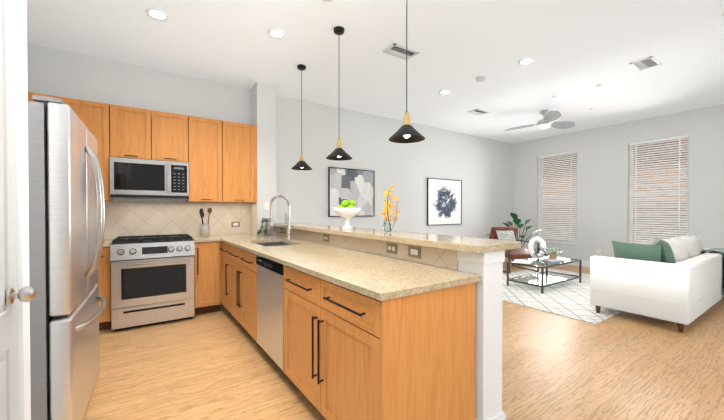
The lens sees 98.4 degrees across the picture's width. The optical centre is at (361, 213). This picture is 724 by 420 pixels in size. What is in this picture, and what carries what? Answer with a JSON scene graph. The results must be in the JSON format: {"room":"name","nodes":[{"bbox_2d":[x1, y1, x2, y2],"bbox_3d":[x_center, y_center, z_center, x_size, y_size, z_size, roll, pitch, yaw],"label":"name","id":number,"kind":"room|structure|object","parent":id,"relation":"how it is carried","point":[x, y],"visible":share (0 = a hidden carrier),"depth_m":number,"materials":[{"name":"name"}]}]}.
{"room":"kitchen","nodes":[
{"label":"kitchen","id":0,"kind":"room"},
{"bbox_2d":[14,0,61,419],"bbox_3d":[-1.671,-0.276,1.080,0.800,3.050,0.456,0,1,-33],"label":"wall","id":1,"kind":"structure","parent":0,"point":[37,69],"depth_m":1.13,"materials":[{"name":"paint"}]},
{"bbox_2d":[0,0,35,419],"bbox_3d":[-1.104,0.179,0.923,0.135,2.118,0.398,0,1,-33],"label":"bifold door","id":2,"kind":"structure","parent":1,"relation":"in","point":[9,294],"depth_m":1.04,"materials":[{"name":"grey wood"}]},
{"bbox_2d":[250,81,277,234],"bbox_3d":[-1.437,-0.310,4.563,0.270,3.050,0.350,0,1,-33],"label":"wall","id":3,"kind":"structure","parent":0,"point":[263,97],"depth_m":4.41,"materials":[{"name":"paint"}]},
{"bbox_2d":[264,201,269,209],"bbox_3d":[-1.342,-0.114,4.412,0.075,0.118,0.009,0,1,-33],"label":"light switch","id":4,"kind":"object","parent":3,"relation":"attached to","point":[266,205],"visible":1,"depth_m":4.41,"materials":[{"name":"white plastic"}]},
{"bbox_2d":[62,50,513,298],"bbox_3d":[0.138,-0.324,5.934,9.590,3.050,0.200,0,1,-33],"label":"wall","id":5,"kind":"structure","parent":0,"point":[500,182],"depth_m":5.42,"materials":[{"name":"paint"}]},
{"bbox_2d":[27,92,112,200],"bbox_3d":[-3.206,-0.679,3.370,0.782,1.070,0.377,0,1,-33],"label":"upper cabinet","id":6,"kind":"object","parent":5,"relation":"attached to","point":[94,117],"visible":0.31,"depth_m":3.41,"materials":[{"name":"brown wood"}]},
{"bbox_2d":[110,104,151,159],"bbox_3d":[-2.718,-0.923,3.691,0.378,0.588,0.377,0,1,-33],"label":"upper cabinet","id":7,"kind":"object","parent":5,"relation":"attached to","point":[130,132],"visible":0.98,"depth_m":3.56,"materials":[{"name":"brown wood"}]},
{"bbox_2d":[110,157,188,199],"bbox_3d":[-2.538,-0.402,3.770,0.756,0.440,0.447,0,1,-33],"label":"microwave","id":8,"kind":"object","parent":7,"relation":"attached to","point":[130,178],"visible":1,"depth_m":3.61,"materials":[{"name":"silver metal"}]},
{"bbox_2d":[151,110,187,162],"bbox_3d":[-2.400,-0.925,3.901,0.376,0.588,0.377,0,1,-33],"label":"upper cabinet","id":9,"kind":"object","parent":5,"relation":"attached to","point":[169,136],"visible":0.94,"depth_m":3.77,"materials":[{"name":"brown wood"}]},
{"bbox_2d":[104,201,257,238],"bbox_3d":[-2.546,0.079,3.834,2.386,0.452,0.348,0,1,-33],"label":"tile backsplash","id":10,"kind":"structure","parent":5,"relation":"attached to","point":[125,218],"depth_m":4.09,"materials":[{"name":"beige tile"}]},
{"bbox_2d":[231,222,239,226],"bbox_3d":[-1.822,0.155,4.506,0.115,0.075,0.008,0,1,-33],"label":"outlet","id":11,"kind":"object","parent":10,"relation":"attached to","point":[235,224],"visible":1,"depth_m":4.50,"materials":[{"name":"brown plastic"}]},
{"bbox_2d":[186,116,221,202],"bbox_3d":[-2.079,-0.686,4.115,0.386,1.070,0.377,0,1,-33],"label":"upper cabinet","id":12,"kind":"object","parent":5,"relation":"attached to","point":[205,155],"visible":0.98,"depth_m":3.98,"materials":[{"name":"brown wood"}]},
{"bbox_2d":[218,121,256,202],"bbox_3d":[-1.728,-0.688,4.347,0.446,1.070,0.377,0,1,-33],"label":"upper cabinet","id":13,"kind":"object","parent":5,"relation":"attached to","point":[239,162],"visible":1,"depth_m":4.21,"materials":[{"name":"brown wood"}]},
{"bbox_2d":[328,167,374,216],"bbox_3d":[-0.171,-0.370,5.585,0.950,0.850,0.035,0,1,-33],"label":"canvas art","id":14,"kind":"object","parent":5,"relation":"attached to","point":[357,186],"visible":0.9,"depth_m":5.58,"materials":[{"name":"black"}]},
{"bbox_2d":[427,178,461,225],"bbox_3d":[1.839,-0.254,6.915,1.090,1.010,0.035,0,1,-33],"label":"canvas art","id":15,"kind":"object","parent":5,"relation":"attached to","point":[444,201],"visible":1,"depth_m":6.89,"materials":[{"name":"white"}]},
{"bbox_2d":[27,0,723,143],"bbox_3d":[2.164,-1.894,2.852,9.590,0.150,7.550,0,1,-33],"label":"ceiling","id":16,"kind":"structure","parent":0,"point":[577,50],"depth_m":3.50,"materials":[{"name":"paint"}]},
{"bbox_2d":[145,8,168,20],"bbox_3d":[-1.870,-1.816,2.854,0.180,0.004,0.180,0,1,-33],"label":"recessed light","id":17,"kind":"object","parent":16,"relation":"in","point":[157,14],"visible":1,"depth_m":2.85,"materials":[{"name":"white plastic"}]},
{"bbox_2d":[268,28,285,38],"bbox_3d":[-0.862,-1.819,3.160,0.180,0.004,0.180,0,1,-33],"label":"recessed light","id":18,"kind":"object","parent":16,"relation":"in","point":[276,33],"visible":1,"depth_m":3.15,"materials":[{"name":"white"}]},
{"bbox_2d":[291,64,311,169],"bbox_3d":[-0.751,-1.191,3.887,0.264,1.274,0.264,0,1,-33],"label":"pendant lamp","id":19,"kind":"object","parent":16,"relation":"hanging from","point":[301,164],"visible":1,"depth_m":3.88,"materials":[{"name":"black metal"}]},
{"bbox_2d":[326,26,351,160],"bbox_3d":[-0.227,-1.183,3.095,0.264,1.274,0.264,0,1,-33],"label":"pendant lamp","id":20,"kind":"object","parent":16,"relation":"hanging from","point":[338,153],"visible":1,"depth_m":3.07,"materials":[{"name":"black metal"}]},
{"bbox_2d":[383,43,418,59],"bbox_3d":[0.441,-1.820,3.530,0.360,0.009,0.210,0,1,-33],"label":"ceiling vent","id":21,"kind":"object","parent":16,"relation":"in","point":[396,50],"visible":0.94,"depth_m":3.52,"materials":[{"name":"white metal"}]},
{"bbox_2d":[389,0,424,142],"bbox_3d":[0.324,-1.175,2.260,0.264,1.274,0.264,0,1,-33],"label":"pendant lamp","id":22,"kind":"object","parent":16,"relation":"hanging from","point":[406,132],"visible":1,"depth_m":2.26,"materials":[{"name":"black metal"}]},
{"bbox_2d":[439,90,450,94],"bbox_3d":[1.255,-1.835,4.727,0.180,0.004,0.180,0,1,-33],"label":"recessed light","id":23,"kind":"object","parent":16,"relation":"in","point":[443,92],"visible":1,"depth_m":4.73,"materials":[{"name":"white"}]},
{"bbox_2d":[468,109,488,115],"bbox_3d":[2.113,-1.841,5.678,0.360,0.009,0.210,0,1,-33],"label":"ceiling vent","id":24,"kind":"object","parent":16,"relation":"in","point":[479,112],"visible":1,"depth_m":5.68,"materials":[{"name":"white metal"}]},
{"bbox_2d":[476,76,485,81],"bbox_3d":[1.617,-1.815,4.235,0.132,0.034,0.132,0,1,-33],"label":"smoke detector","id":25,"kind":"object","parent":16,"relation":"attached to","point":[481,79],"visible":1,"depth_m":4.20,"materials":[{"name":"white plastic"}]},
{"bbox_2d":[518,58,534,64],"bbox_3d":[1.972,-1.825,3.751,0.180,0.004,0.180,0,1,-33],"label":"recessed light","id":26,"kind":"object","parent":16,"relation":"in","point":[525,61],"visible":1,"depth_m":3.75,"materials":[{"name":"white plastic"}]},
{"bbox_2d":[504,110,574,130],"bbox_3d":[3.290,-1.689,5.767,1.199,0.315,1.166,0,1,-33],"label":"ceiling fan","id":27,"kind":"object","parent":16,"relation":"hanging from","point":[549,117],"visible":1,"depth_m":5.63,"materials":[{"name":"silver metal"}]},
{"bbox_2d":[629,56,661,70],"bbox_3d":[3.456,-1.823,3.808,0.360,0.009,0.210,0,1,-33],"label":"ceiling vent","id":28,"kind":"object","parent":16,"relation":"in","point":[646,63],"visible":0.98,"depth_m":3.80,"materials":[{"name":"white metal"}]},
{"bbox_2d":[83,258,723,419],"bbox_3d":[2.164,1.291,2.883,9.590,0.120,7.550,0,1,-33],"label":"floor","id":29,"kind":"structure","parent":0,"point":[221,364],"depth_m":2.44,"materials":[{"name":"brown wood"}]},
{"bbox_2d":[28,95,105,419],"bbox_3d":[-1.975,0.343,1.708,0.878,1.800,0.905,0,1,-33],"label":"refrigerator","id":30,"kind":"object","parent":29,"relation":"on","point":[66,211],"visible":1,"depth_m":1.52,"materials":[{"name":"silver metal"}]},
{"bbox_2d":[95,247,110,330],"bbox_3d":[-3.114,0.786,3.274,0.813,0.882,0.663,0,1,-33],"label":"base cabinet","id":31,"kind":"object","parent":29,"relation":"on","point":[103,282],"visible":0.15,"depth_m":3.23,"materials":[{"name":"brown wood"}]},
{"bbox_2d":[103,239,113,246],"bbox_3d":[-3.116,0.327,3.273,0.813,0.032,0.638,0,1,-33],"label":"countertop","id":32,"kind":"structure","parent":31,"relation":"on","point":[106,243],"depth_m":3.35,"materials":[{"name":"stone"}]},
{"bbox_2d":[110,234,194,330],"bbox_3d":[-2.418,0.750,3.655,0.756,0.948,0.777,0,1,-33],"label":"range","id":33,"kind":"object","parent":29,"relation":"on","point":[152,279],"visible":1,"depth_m":3.37,"materials":[{"name":"silver metal"}]},
{"bbox_2d":[194,241,220,314],"bbox_3d":[-2.012,0.779,4.003,0.294,0.882,0.663,0,1,-33],"label":"base cabinet","id":34,"kind":"object","parent":29,"relation":"on","point":[207,277],"visible":0.88,"depth_m":3.76,"materials":[{"name":"brown wood"}]},
{"bbox_2d":[191,235,218,241],"bbox_3d":[-2.019,0.320,3.996,0.279,0.032,0.640,0,1,-33],"label":"countertop","id":35,"kind":"structure","parent":34,"relation":"on","point":[211,238],"depth_m":3.82,"materials":[{"name":"stone"}]},
{"bbox_2d":[199,208,211,236],"bbox_3d":[-2.069,0.110,4.131,0.151,0.384,0.111,0,1,-33],"label":"utensil crock","id":36,"kind":"object","parent":35,"relation":"on","point":[204,230],"visible":1,"depth_m":4.09,"materials":[{"name":"grey ceramic"}]},
{"bbox_2d":[219,242,256,321],"bbox_3d":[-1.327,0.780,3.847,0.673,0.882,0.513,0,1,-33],"label":"base cabinet","id":37,"kind":"object","parent":29,"relation":"on","point":[238,266],"depth_m":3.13,"materials":[{"name":"brown wood"}]},
{"bbox_2d":[215,234,480,300],"bbox_3d":[-0.735,0.430,2.993,0.817,0.232,3.733,0,1,-33],"label":"countertop","id":38,"kind":"structure","parent":37,"relation":"on","point":[378,277],"depth_m":1.88,"materials":[{"name":"stone"}]},
{"bbox_2d":[257,218,276,235],"bbox_3d":[-1.282,0.180,4.223,0.261,0.243,0.232,0,1,-33],"label":"eucalyptus plant","id":39,"kind":"object","parent":38,"relation":"on","point":[267,231],"visible":0.92,"depth_m":4.20,"materials":[{"name":"green plant"}]},
{"bbox_2d":[269,194,291,239],"bbox_3d":[-0.931,0.043,3.594,0.262,0.530,0.089,0,1,-33],"label":"spring faucet","id":40,"kind":"object","parent":38,"relation":"on","point":[271,225],"visible":1,"depth_m":3.62,"materials":[{"name":"silver metal"}]},
{"bbox_2d":[256,255,283,370],"bbox_3d":[-0.495,0.793,2.638,0.627,0.882,0.628,0,1,-33],"label":"dishwasher","id":41,"kind":"object","parent":29,"relation":"on","point":[270,307],"visible":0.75,"depth_m":2.41,"materials":[{"name":"silver metal"}]},
{"bbox_2d":[276,227,457,269],"bbox_3d":[-0.281,0.708,3.191,0.149,1.040,3.229,0,1,-33],"label":"backsplash","id":42,"kind":"structure","parent":29,"relation":"on","point":[443,258],"depth_m":2.41,"materials":[{"name":"tile"}]},
{"bbox_2d":[323,234,328,241],"bbox_3d":[-0.367,0.246,3.172,0.009,0.075,0.118,0,1,-33],"label":"outlet","id":43,"kind":"object","parent":42,"relation":"attached to","point":[326,237],"visible":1,"depth_m":3.16,"materials":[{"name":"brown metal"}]},
{"bbox_2d":[387,243,396,253],"bbox_3d":[0.217,0.255,2.288,0.009,0.075,0.118,0,1,-33],"label":"outlet","id":44,"kind":"object","parent":42,"relation":"attached to","point":[392,248],"visible":1,"depth_m":2.28,"materials":[{"name":"brown metal"}]},
{"bbox_2d":[273,222,520,252],"bbox_3d":[-0.190,0.168,3.125,0.400,0.039,3.428,0,1,-33],"label":"bar","id":45,"kind":"object","parent":42,"relation":"on","point":[470,244],"visible":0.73,"depth_m":2.07,"materials":[{"name":"beige stone"}]},
{"bbox_2d":[333,199,360,228],"bbox_3d":[-0.144,-0.001,3.053,0.280,0.298,0.280,0,1,-33],"label":"bowl","id":46,"kind":"object","parent":45,"relation":"on","point":[345,209],"visible":1,"depth_m":2.99,"materials":[{"name":"white ceramic"}]},
{"bbox_2d":[381,185,399,232],"bbox_3d":[0.212,-0.038,2.501,0.192,0.385,0.260,0,1,-33],"label":"orchid flowers","id":47,"kind":"object","parent":45,"relation":"on","point":[387,193],"visible":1,"depth_m":2.50,"materials":[{"name":"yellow plant"}]},
{"bbox_2d":[408,246,420,258],"bbox_3d":[0.350,0.257,2.088,0.008,0.075,0.118,0,1,-33],"label":"outlet","id":48,"kind":"object","parent":42,"relation":"attached to","point":[414,251],"visible":1,"depth_m":2.08,"materials":[{"name":"brown metal"}]},
{"bbox_2d":[284,265,475,419],"bbox_3d":[0.036,0.799,1.950,0.697,0.882,1.115,0,1,-33],"label":"base cabinet","id":49,"kind":"object","parent":29,"relation":"on","point":[349,354],"depth_m":1.55,"materials":[{"name":"brown wood"}]},
{"bbox_2d":[457,250,505,419],"bbox_3d":[0.678,0.722,1.778,0.205,1.040,0.186,0,1,-33],"label":"column","id":50,"kind":"structure","parent":29,"relation":"on","point":[487,267],"depth_m":1.70,"materials":[{"name":"white paint"}]},
{"bbox_2d":[503,213,538,260],"bbox_3d":[3.659,0.583,7.333,0.847,1.207,0.944,0,1,-33],"label":"plant","id":51,"kind":"object","parent":29,"relation":"on","point":[516,220],"visible":0.46,"depth_m":7.25,"materials":[{"name":"green plant"}]},
{"bbox_2d":[502,268,621,323],"bbox_3d":[3.261,1.204,5.177,3.050,0.008,2.130,0,1,-33],"label":"area rug","id":52,"kind":"object","parent":29,"relation":"on","point":[570,299],"visible":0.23,"depth_m":4.49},
{"bbox_2d":[487,227,539,273],"bbox_3d":[3.166,0.739,6.637,0.700,0.892,0.819,0,1,-11],"label":"armchair","id":53,"kind":"object","parent":52,"relation":"on","point":[504,233],"visible":0.46,"depth_m":6.65,"materials":[{"name":"brown leather"}]},
{"bbox_2d":[507,256,581,293],"bbox_3d":[3.096,0.999,5.288,1.300,0.400,0.580,0,1,-33],"label":"coffee table","id":54,"kind":"object","parent":52,"relation":"on","point":[542,279],"visible":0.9,"depth_m":5.16,"materials":[{"name":"grey"}]},
{"bbox_2d":[511,259,533,263],"bbox_3d":[2.616,0.788,5.088,0.270,0.020,0.400,0,1,37],"label":"open magazine","id":55,"kind":"object","parent":54,"relation":"on","point":[522,261],"visible":0.96,"depth_m":5.12,"materials":[{"name":"white paper"}]},
{"bbox_2d":[528,236,545,258],"bbox_3d":[3.061,0.597,5.465,0.283,0.393,0.084,0,1,15],"label":"vase","id":56,"kind":"object","parent":54,"relation":"on","point":[533,240],"visible":0.94,"depth_m":5.44,"materials":[{"name":"white ceramic"}]},
{"bbox_2d":[533,247,549,262],"bbox_3d":[2.896,0.673,5.045,0.252,0.249,0.248,0,1,-33],"label":"decorative orb","id":57,"kind":"object","parent":54,"relation":"on","point":[540,261],"visible":1,"depth_m":5.02,"materials":[{"name":"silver metal"}]},
{"bbox_2d":[542,258,564,263],"bbox_3d":[3.137,0.774,5.133,0.280,0.052,0.200,0,1,-21],"label":"books","id":58,"kind":"object","parent":54,"relation":"on","point":[553,261],"visible":0.73,"depth_m":5.06,"materials":[{"name":"white paper"}]},
{"bbox_2d":[546,246,564,258],"bbox_3d":[3.126,0.638,5.131,0.245,0.216,0.372,0,1,-33],"label":"potted plant","id":59,"kind":"object","parent":58,"relation":"on","point":[553,254],"visible":0.98,"depth_m":5.09,"materials":[{"name":"green plant"}]},
{"bbox_2d":[590,235,723,331],"bbox_3d":[4.017,0.748,4.114,2.355,0.925,0.910,0,1,-33],"label":"sofa","id":60,"kind":"object","parent":52,"relation":"on","point":[679,281],"visible":1,"depth_m":3.51,"materials":[{"name":"fabric"}]},
{"bbox_2d":[514,104,723,260],"bbox_3d":[6.078,-0.319,5.460,0.200,3.050,7.140,0,1,-33],"label":"wall","id":61,"kind":"structure","parent":0,"point":[603,154],"depth_m":6.52,"materials":[{"name":"paint"}]},
{"bbox_2d":[536,153,577,244],"bbox_3d":[4.688,-0.368,7.501,0.190,2.148,0.960,0,1,-33],"label":"window","id":62,"kind":"structure","parent":61,"relation":"in","point":[554,208],"depth_m":7.60,"materials":[{"name":"white glass"}]},
{"bbox_2d":[537,150,576,242],"bbox_3d":[4.671,-0.381,7.490,0.064,2.121,0.888,0,1,-33],"label":"window blind","id":63,"kind":"object","parent":62,"relation":"attached to","point":[570,220],"visible":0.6,"depth_m":7.46,"materials":[{"name":"white"}]},
{"bbox_2d":[566,260,589,267],"bbox_3d":[5.983,1.135,5.423,0.016,0.142,7.120,0,1,-33],"label":"baseboard","id":64,"kind":"structure","parent":61,"relation":"attached to","point":[585,263],"depth_m":6.98,"materials":[{"name":"white"}]},
{"bbox_2d":[596,249,600,254],"bbox_3d":[5.109,0.833,6.749,0.009,0.118,0.075,0,1,-33],"label":"outlet","id":65,"kind":"object","parent":61,"relation":"attached to","point":[598,251],"visible":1,"depth_m":6.75,"materials":[{"name":"white plastic"}]},
{"bbox_2d":[629,138,688,243],"bbox_3d":[5.677,-0.353,6.004,0.190,2.148,0.930,0,1,-33],"label":"window","id":66,"kind":"structure","parent":61,"relation":"in","point":[656,187],"depth_m":6.06,"materials":[{"name":"white glass"}]},
{"bbox_2d":[628,134,688,244],"bbox_3d":[5.660,-0.366,5.993,0.064,2.121,0.858,0,1,-33],"label":"window blind","id":67,"kind":"object","parent":66,"relation":"attached to","point":[635,226],"visible":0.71,"depth_m":5.97,"materials":[{"name":"white plastic"}]},
{"label":"outside","id":68,"kind":"structure","parent":0,"visible":0},
{"bbox_2d":[543,140,686,244],"bbox_3d":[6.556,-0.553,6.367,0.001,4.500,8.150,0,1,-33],"label":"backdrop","id":69,"kind":"structure","parent":68,"point":[633,188],"depth_m":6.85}
]}

